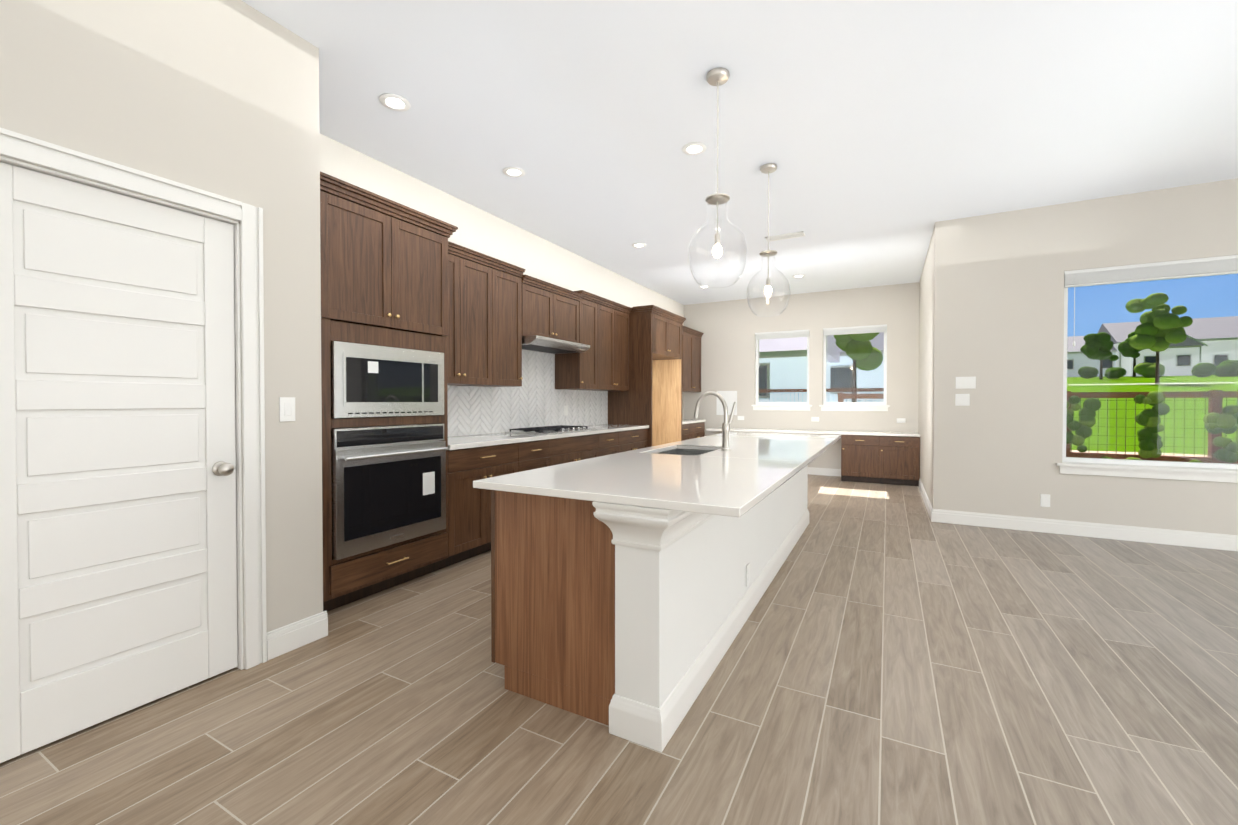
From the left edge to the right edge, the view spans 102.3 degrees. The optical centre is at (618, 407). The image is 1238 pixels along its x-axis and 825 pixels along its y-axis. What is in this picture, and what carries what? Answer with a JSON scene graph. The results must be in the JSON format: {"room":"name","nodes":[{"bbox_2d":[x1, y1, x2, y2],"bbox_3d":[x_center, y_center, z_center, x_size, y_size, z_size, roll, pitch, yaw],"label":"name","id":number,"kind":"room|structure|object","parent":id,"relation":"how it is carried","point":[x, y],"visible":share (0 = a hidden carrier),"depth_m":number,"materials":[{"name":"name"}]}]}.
{"room":"kitchen","nodes":[
{"label":"kitchen","id":0,"kind":"room"},
{"bbox_2d":[0,0,322,650],"bbox_3d":[-2.861,-0.300,0.316,0.150,3.050,5.250,0,1,28],"label":"wall","id":1,"kind":"structure","parent":0,"point":[219,97],"depth_m":2.24,"materials":[{"name":"beige paint"}]},
{"bbox_2d":[0,162,237,762],"bbox_3d":[-1.913,0.184,1.930,0.106,2.019,0.762,0,1,28],"label":"pantry door","id":2,"kind":"structure","parent":1,"relation":"in","point":[118,566],"depth_m":1.91,"materials":[{"name":"white paint"}]},
{"bbox_2d":[0,128,266,669],"bbox_3d":[-1.965,0.140,1.958,0.171,2.130,0.960,0,1,28],"label":"door frame","id":3,"kind":"structure","parent":1,"relation":"attached to","point":[249,349],"depth_m":2.27,"materials":[{"name":"white paint"}]},
{"bbox_2d":[279,397,294,421],"bbox_3d":[-1.624,0.009,2.442,0.010,0.118,0.072,0,1,28],"label":"light switch","id":4,"kind":"object","parent":1,"relation":"attached to","point":[286,408],"visible":1,"depth_m":2.44,"materials":[{"name":"plastic"}]},
{"bbox_2d":[267,611,327,660],"bbox_3d":[-2.783,1.161,0.302,0.016,0.130,5.266,0,1,28],"label":"baseboard","id":5,"kind":"structure","parent":1,"relation":"attached to","point":[292,636],"depth_m":2.48,"materials":[{"name":"white paint"}]},
{"bbox_2d":[320,134,683,436],"bbox_3d":[-1.829,-0.345,3.935,0.150,3.050,12.900,0,1,28],"label":"wall","id":6,"kind":"structure","parent":0,"point":[493,236],"depth_m":4.84,"materials":[{"name":"beige paint"}]},
{"bbox_2d":[388,239,499,386],"bbox_3d":[-1.424,-0.717,4.144,0.338,1.049,0.816,0,1,28],"label":"upper cabinet","id":7,"kind":"object","parent":6,"relation":"attached to","point":[394,274],"depth_m":3.94,"materials":[{"name":"brown wood"}]},
{"bbox_2d":[331,341,443,417],"bbox_3d":[-1.667,-0.164,3.305,0.576,0.437,0.796,0,1,28],"label":"microwave","id":8,"kind":"object","parent":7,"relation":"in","point":[373,381],"visible":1,"depth_m":3.10,"materials":[{"name":"silver metal"}]},
{"bbox_2d":[500,267,523,386],"bbox_3d":[-1.177,-0.723,4.602,0.338,1.049,0.459,0,1,28],"label":"upper cabinet","id":9,"kind":"object","parent":6,"relation":"attached to","point":[511,282],"depth_m":4.60,"materials":[{"name":"brown wood"}]},
{"bbox_2d":[447,385,607,436],"bbox_3d":[-0.965,0.020,5.371,0.010,0.451,3.392,0,1,28],"label":"backsplash","id":10,"kind":"structure","parent":6,"relation":"attached to","point":[473,410],"depth_m":5.19,"materials":[{"name":"tile"}]},
{"bbox_2d":[564,406,567,414],"bbox_3d":[-0.633,0.035,5.965,0.008,0.118,0.072,0,1,28],"label":"outlet","id":11,"kind":"object","parent":10,"relation":"attached to","point":[565,410],"visible":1,"depth_m":5.96,"materials":[{"name":"plastic"}]},
{"bbox_2d":[504,350,554,388],"bbox_3d":[-0.984,-0.407,5.330,0.010,0.404,0.992,0,1,28],"label":"backsplash panel","id":12,"kind":"object","parent":6,"relation":"attached to","point":[538,370],"visible":0.54,"depth_m":5.48,"materials":[{"name":"tile"}]},
{"bbox_2d":[524,279,579,342],"bbox_3d":[-0.830,-0.949,5.241,0.338,0.526,0.996,0,1,28],"label":"upper cabinet","id":13,"kind":"object","parent":6,"relation":"attached to","point":[549,312],"depth_m":5.12,"materials":[{"name":"brown wood"}]},
{"bbox_2d":[522,335,589,353],"bbox_3d":[-0.762,-0.646,5.208,0.493,0.076,0.960,0,1,28],"label":"range hood","id":14,"kind":"object","parent":13,"relation":"attached to","point":[536,343],"visible":0.85,"depth_m":5.08,"materials":[{"name":"silver metal"}]},
{"bbox_2d":[555,295,599,390],"bbox_3d":[-0.484,-0.739,5.886,0.338,1.049,0.458,0,1,28],"label":"upper cabinet","id":15,"kind":"object","parent":6,"relation":"attached to","point":[573,371],"depth_m":5.75,"materials":[{"name":"brown wood"}]},
{"bbox_2d":[600,303,631,390],"bbox_3d":[-0.218,-0.745,6.379,0.338,1.049,0.897,0,1,28],"label":"upper cabinet","id":16,"kind":"object","parent":6,"relation":"attached to","point":[615,323],"depth_m":6.35,"materials":[{"name":"brown wood"}]},
{"bbox_2d":[632,311,683,362],"bbox_3d":[0.402,-1.005,7.188,0.658,0.550,1.042,0,1,28],"label":"upper cabinet","id":17,"kind":"object","parent":6,"relation":"attached to","point":[655,336],"depth_m":6.70,"materials":[{"name":"brown wood"}]},
{"bbox_2d":[640,331,687,390],"bbox_3d":[0.758,-0.792,8.188,0.338,1.040,0.966,0,1,28],"label":"upper cabinet","id":18,"kind":"object","parent":6,"relation":"attached to","point":[665,374],"depth_m":7.60,"materials":[{"name":"brown wood"}]},
{"bbox_2d":[680,331,701,394],"bbox_3d":[1.158,-0.801,8.930,0.338,1.040,0.954,0,1,28],"label":"upper cabinet","id":19,"kind":"object","parent":6,"relation":"attached to","point":[694,341],"depth_m":8.95,"materials":[{"name":"brown wood"}]},
{"bbox_2d":[0,474,1237,824],"bbox_3d":[2.061,1.266,1.857,8.990,0.120,12.900,0,1,28],"label":"floor","id":20,"kind":"structure","parent":0,"point":[894,656],"depth_m":1.94,"materials":[{"name":"brown wood"}]},
{"bbox_2d":[388,439,519,570],"bbox_3d":[-1.317,0.742,4.083,0.616,0.875,0.778,0,1,28],"label":"base cabinet","id":21,"kind":"object","parent":20,"relation":"on","point":[467,533],"depth_m":3.74,"materials":[{"name":"brown wood"}]},
{"bbox_2d":[331,424,447,559],"bbox_3d":[-1.657,0.490,3.307,0.660,0.745,0.796,0,1,28],"label":"wall oven","id":22,"kind":"object","parent":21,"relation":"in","point":[388,485],"visible":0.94,"depth_m":3.10,"materials":[{"name":"silver metal"}]},
{"bbox_2d":[520,439,555,471],"bbox_3d":[-1.026,0.735,4.623,0.616,0.875,0.567,0,1,28],"label":"base cabinet","id":23,"kind":"object","parent":20,"relation":"on","point":[540,453],"depth_m":4.51,"materials":[{"name":"brown wood"}]},
{"bbox_2d":[556,434,599,464],"bbox_3d":[-0.706,0.727,5.217,0.616,0.875,0.899,0,1,28],"label":"base cabinet","id":24,"kind":"object","parent":20,"relation":"on","point":[576,448],"depth_m":5.09,"materials":[{"name":"brown wood"}]},
{"bbox_2d":[600,431,623,455],"bbox_3d":[-0.385,0.720,5.811,0.616,0.875,0.567,0,1,28],"label":"base cabinet","id":25,"kind":"object","parent":20,"relation":"on","point":[611,442],"depth_m":5.71,"materials":[{"name":"brown wood"}]},
{"bbox_2d":[624,428,647,451],"bbox_3d":[-0.084,0.713,6.369,0.616,0.875,0.819,0,1,28],"label":"base cabinet","id":26,"kind":"object","parent":20,"relation":"on","point":[638,438],"depth_m":6.26,"materials":[{"name":"brown wood"}]},
{"bbox_2d":[448,424,648,449],"bbox_3d":[-0.687,0.268,5.224,0.636,0.038,3.394,0,1,28],"label":"countertop","id":27,"kind":"structure","parent":26,"relation":"on","point":[468,441],"depth_m":4.45,"materials":[{"name":"stone"}]},
{"bbox_2d":[505,425,596,434],"bbox_3d":[-0.683,0.229,5.204,0.520,0.040,0.910,0,1,28],"label":"gas cooktop","id":28,"kind":"object","parent":27,"relation":"in","point":[548,430],"visible":1,"depth_m":5.01,"materials":[{"name":"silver metal"}]},
{"bbox_2d":[491,449,808,751],"bbox_3d":[0.682,0.753,3.571,0.892,0.864,3.822,0,1,28],"label":"kitchen island","id":29,"kind":"object","parent":20,"relation":"on","point":[626,622],"visible":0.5,"depth_m":1.98,"materials":[{"name":"brown wood"}]},
{"bbox_2d":[473,432,840,516],"bbox_3d":[0.788,0.306,3.509,1.136,0.030,3.820,0,1,28],"label":"island countertop","id":30,"kind":"structure","parent":29,"relation":"on","point":[748,471],"depth_m":2.25,"materials":[{"name":"stone"}]},
{"bbox_2d":[656,449,711,455],"bbox_3d":[0.459,0.437,3.449,0.414,0.228,0.684,0,1,28],"label":"island sink","id":31,"kind":"object","parent":30,"relation":"in","point":[686,452],"visible":0.06,"depth_m":3.77,"materials":[{"name":"silver metal"}]},
{"bbox_2d":[693,391,735,449],"bbox_3d":[0.666,0.088,3.485,0.280,0.404,0.131,0,1,28],"label":"kitchen faucet","id":32,"kind":"object","parent":30,"relation":"on","point":[725,432],"visible":1,"depth_m":3.41,"materials":[{"name":"silver metal"}]},
{"bbox_2d":[746,563,749,586],"bbox_3d":[0.741,0.959,2.860,0.008,0.118,0.072,0,1,28],"label":"outlet","id":33,"kind":"object","parent":29,"relation":"attached to","point":[747,573],"visible":1,"depth_m":2.84,"materials":[{"name":"plastic"}]},
{"bbox_2d":[640,423,691,446],"bbox_3d":[0.766,0.693,7.946,0.616,0.875,0.516,0,1,28],"label":"base cabinet","id":34,"kind":"object","parent":20,"relation":"on","point":[658,433],"depth_m":7.64,"materials":[{"name":"brown wood"}]},
{"bbox_2d":[664,419,703,438],"bbox_3d":[1.036,0.687,8.447,0.616,0.875,0.739,0,1,28],"label":"base cabinet","id":35,"kind":"object","parent":20,"relation":"on","point":[697,428],"depth_m":8.21,"materials":[{"name":"brown wood"}]},
{"bbox_2d":[682,419,705,423],"bbox_3d":[0.937,0.231,8.236,0.636,0.038,1.197,0,1,28],"label":"countertop","id":36,"kind":"structure","parent":35,"relation":"on","point":[686,421],"depth_m":8.17,"materials":[{"name":"stone"}]},
{"bbox_2d":[841,435,919,485],"bbox_3d":[3.984,0.774,7.623,1.036,0.720,0.607,0,1,28],"label":"base cabinet","id":37,"kind":"object","parent":20,"relation":"on","point":[894,460],"visible":0.88,"depth_m":7.38,"materials":[{"name":"brown wood"}]},
{"bbox_2d":[706,427,919,436],"bbox_3d":[3.047,0.390,8.124,3.167,0.033,0.607,0,1,28],"label":"countertop","id":38,"kind":"structure","parent":37,"relation":"on","point":[872,433],"depth_m":7.83,"materials":[{"name":"stone"}]},
{"bbox_2d":[241,0,1237,304],"bbox_3d":[2.061,-1.954,1.817,9.790,0.220,13.700,0,1,28],"label":"ceiling","id":39,"kind":"structure","parent":0,"point":[883,134],"depth_m":3.16,"materials":[{"name":"paint"}]},
{"bbox_2d":[379,93,410,110],"bbox_3d":[-1.360,-1.851,3.027,0.176,0.010,0.176,0,1,28],"label":"recessed light","id":40,"kind":"object","parent":39,"relation":"in","point":[394,102],"visible":0.96,"depth_m":3.02,"materials":[{"name":"plastic"}]},
{"bbox_2d":[503,167,524,176],"bbox_3d":[-0.831,-1.863,3.946,0.176,0.010,0.176,0,1,28],"label":"recessed light","id":41,"kind":"object","parent":39,"relation":"in","point":[513,172],"visible":1,"depth_m":3.94,"materials":[{"name":"plastic"}]},
{"bbox_2d":[632,243,645,247],"bbox_3d":[0.233,-1.885,5.792,0.176,0.010,0.176,0,1,28],"label":"recessed light","id":42,"kind":"object","parent":39,"relation":"in","point":[638,245],"visible":1,"depth_m":5.79,"materials":[{"name":"plastic"}]},
{"bbox_2d":[682,142,706,154],"bbox_3d":[0.540,-1.858,3.581,0.176,0.010,0.176,0,1,28],"label":"recessed light","id":43,"kind":"object","parent":39,"relation":"in","point":[693,148],"visible":1,"depth_m":3.58,"materials":[{"name":"plastic"}]},
{"bbox_2d":[688,67,747,287],"bbox_3d":[0.551,-1.272,2.787,0.332,1.164,0.332,0,1,28],"label":"pendant light","id":44,"kind":"object","parent":39,"relation":"hanging from","point":[717,77],"visible":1,"depth_m":2.78,"materials":[{"name":"clear glass"}]},
{"bbox_2d":[746,163,790,316],"bbox_3d":[1.162,-1.296,3.878,0.332,1.144,0.332,0,1,28],"label":"pendant light","id":45,"kind":"object","parent":39,"relation":"hanging from","point":[768,168],"visible":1,"depth_m":3.87,"materials":[{"name":"clear glass"}]},
{"bbox_2d":[765,231,804,241],"bbox_3d":[1.830,-1.883,5.487,0.400,0.012,0.150,0,1,28],"label":"ceiling vent","id":46,"kind":"object","parent":39,"relation":"in","point":[787,236],"visible":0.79,"depth_m":5.47,"materials":[{"name":"plastic"}]},
{"bbox_2d":[792,274,804,277],"bbox_3d":[2.604,-1.903,7.217,0.176,0.010,0.176,0,1,28],"label":"recessed light","id":47,"kind":"object","parent":39,"relation":"in","point":[798,276],"visible":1,"depth_m":7.22,"materials":[{"name":"plastic"}]},
{"bbox_2d":[684,282,918,468],"bbox_3d":[3.010,-0.402,8.568,3.970,3.050,0.150,0,1,28],"label":"wall","id":48,"kind":"structure","parent":0,"point":[729,329],"depth_m":8.36,"materials":[{"name":"beige paint"}]},
{"bbox_2d":[716,391,736,414],"bbox_3d":[1.956,-0.083,9.053,0.380,0.440,0.002,0,1,28],"label":"electrical panel","id":49,"kind":"object","parent":48,"relation":"attached to","point":[730,398],"depth_m":9.04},
{"bbox_2d":[751,404,811,410],"bbox_3d":[2.807,-0.001,8.619,1.000,0.102,0.109,0,1,28],"label":"window sill","id":50,"kind":"structure","parent":48,"relation":"attached to","point":[777,407],"depth_m":8.58,"materials":[{"name":"white paint"}]},
{"bbox_2d":[756,337,808,404],"bbox_3d":[2.847,-0.684,8.684,0.910,1.270,0.055,0,1,28],"label":"window","id":51,"kind":"structure","parent":48,"relation":"in","point":[757,381],"depth_m":8.69,"materials":[{"name":"glass"}]},
{"bbox_2d":[755,329,808,367],"bbox_3d":[2.813,-1.002,8.617,0.902,0.629,0.069,0,1,28],"label":"window blind","id":52,"kind":"object","parent":51,"relation":"attached to","point":[783,334],"visible":0.88,"depth_m":8.59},
{"bbox_2d":[808,467,840,475],"bbox_3d":[2.712,1.062,8.651,2.145,0.120,0.016,0,1,28],"label":"baseboard","id":53,"kind":"structure","parent":48,"relation":"attached to","point":[824,471],"depth_m":8.27,"materials":[{"name":"white paint"}]},
{"bbox_2d":[819,405,889,410],"bbox_3d":[3.806,0.006,8.080,1.030,0.102,0.109,0,1,28],"label":"window sill","id":54,"kind":"structure","parent":48,"relation":"attached to","point":[854,407],"depth_m":8.04,"materials":[{"name":"white paint"}]},
{"bbox_2d":[823,332,886,404],"bbox_3d":[3.846,-0.677,8.145,0.940,1.270,0.055,0,1,28],"label":"window","id":55,"kind":"structure","parent":48,"relation":"in","point":[884,402],"depth_m":8.13,"materials":[{"name":"glass"}]},
{"bbox_2d":[823,324,886,365],"bbox_3d":[3.812,-0.996,8.079,0.932,0.629,0.069,0,1,28],"label":"window blind","id":56,"kind":"object","parent":55,"relation":"attached to","point":[856,330],"visible":1,"depth_m":8.06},
{"bbox_2d":[897,418,905,422],"bbox_3d":[4.384,0.203,7.743,0.118,0.072,0.008,0,1,28],"label":"electrical outlet","id":57,"kind":"object","parent":48,"relation":"attached to","point":[901,420],"visible":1,"depth_m":7.74,"materials":[{"name":"plastic"}]},
{"bbox_2d":[918,220,952,509],"bbox_3d":[3.967,-0.374,6.319,0.150,3.050,2.900,0,1,28],"label":"wall","id":58,"kind":"structure","parent":0,"point":[935,355],"depth_m":5.07,"materials":[{"name":"beige paint"}]},
{"bbox_2d":[919,479,931,508],"bbox_3d":[3.752,1.088,6.114,0.016,0.130,2.277,0,1,28],"label":"baseboard","id":59,"kind":"structure","parent":58,"relation":"attached to","point":[926,500],"depth_m":6.07,"materials":[{"name":"white paint"}]},
{"bbox_2d":[951,178,1237,534],"bbox_3d":[5.523,-0.344,3.918,4.870,3.050,0.150,0,1,28],"label":"wall","id":60,"kind":"structure","parent":0,"point":[1010,268],"depth_m":4.67,"materials":[{"name":"beige paint"}]},
{"bbox_2d":[955,394,969,405],"bbox_3d":[3.421,-0.077,4.963,0.118,0.118,0.010,0,1,28],"label":"light switch","id":61,"kind":"object","parent":60,"relation":"attached to","point":[962,399],"visible":1,"depth_m":4.96,"materials":[{"name":"plastic"}]},
{"bbox_2d":[956,376,975,388],"bbox_3d":[3.443,-0.247,4.949,0.165,0.118,0.010,0,1,28],"label":"light switch","id":62,"kind":"object","parent":60,"relation":"attached to","point":[965,382],"visible":1,"depth_m":4.95,"materials":[{"name":"plastic"}]},
{"bbox_2d":[1040,494,1049,506],"bbox_3d":[3.993,0.871,4.667,0.072,0.118,0.008,0,1,28],"label":"electrical outlet","id":63,"kind":"object","parent":60,"relation":"attached to","point":[1044,500],"visible":1,"depth_m":4.67,"materials":[{"name":"plastic"}]},
{"bbox_2d":[927,507,1237,550],"bbox_3d":[5.344,1.115,3.938,4.887,0.130,0.016,0,1,28],"label":"baseboard","id":64,"kind":"structure","parent":60,"relation":"attached to","point":[1166,536],"depth_m":4.51,"materials":[{"name":"white paint"}]},
{"bbox_2d":[1056,462,1237,482],"bbox_3d":[4.929,0.564,4.186,1.950,0.102,0.109,0,1,28],"label":"window sill","id":65,"kind":"structure","parent":60,"relation":"attached to","point":[1180,473],"depth_m":4.32,"materials":[{"name":"white paint"}]},
{"bbox_2d":[1062,275,1237,468],"bbox_3d":[4.969,-0.369,4.248,1.860,1.770,0.055,0,1,28],"label":"window","id":66,"kind":"structure","parent":60,"relation":"in","point":[1174,463],"depth_m":4.47,"materials":[{"name":"glass"}]},
{"bbox_2d":[1064,255,1237,346],"bbox_3d":[4.935,-0.902,4.179,1.852,0.699,0.069,0,1,28],"label":"window blind","id":67,"kind":"object","parent":66,"relation":"attached to","point":[1209,266],"visible":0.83,"depth_m":4.32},
{"label":"outside","id":68,"kind":"structure","parent":0,"visible":0},
{"bbox_2d":[759,293,1237,463],"bbox_3d":[54.618,-5.357,37.515,200.000,12.738,105.695,0,1,28],"label":"scenery","id":69,"kind":"structure","parent":68,"point":[1164,422],"depth_m":20.82,"materials":[{"name":"green plant"}]}
]}

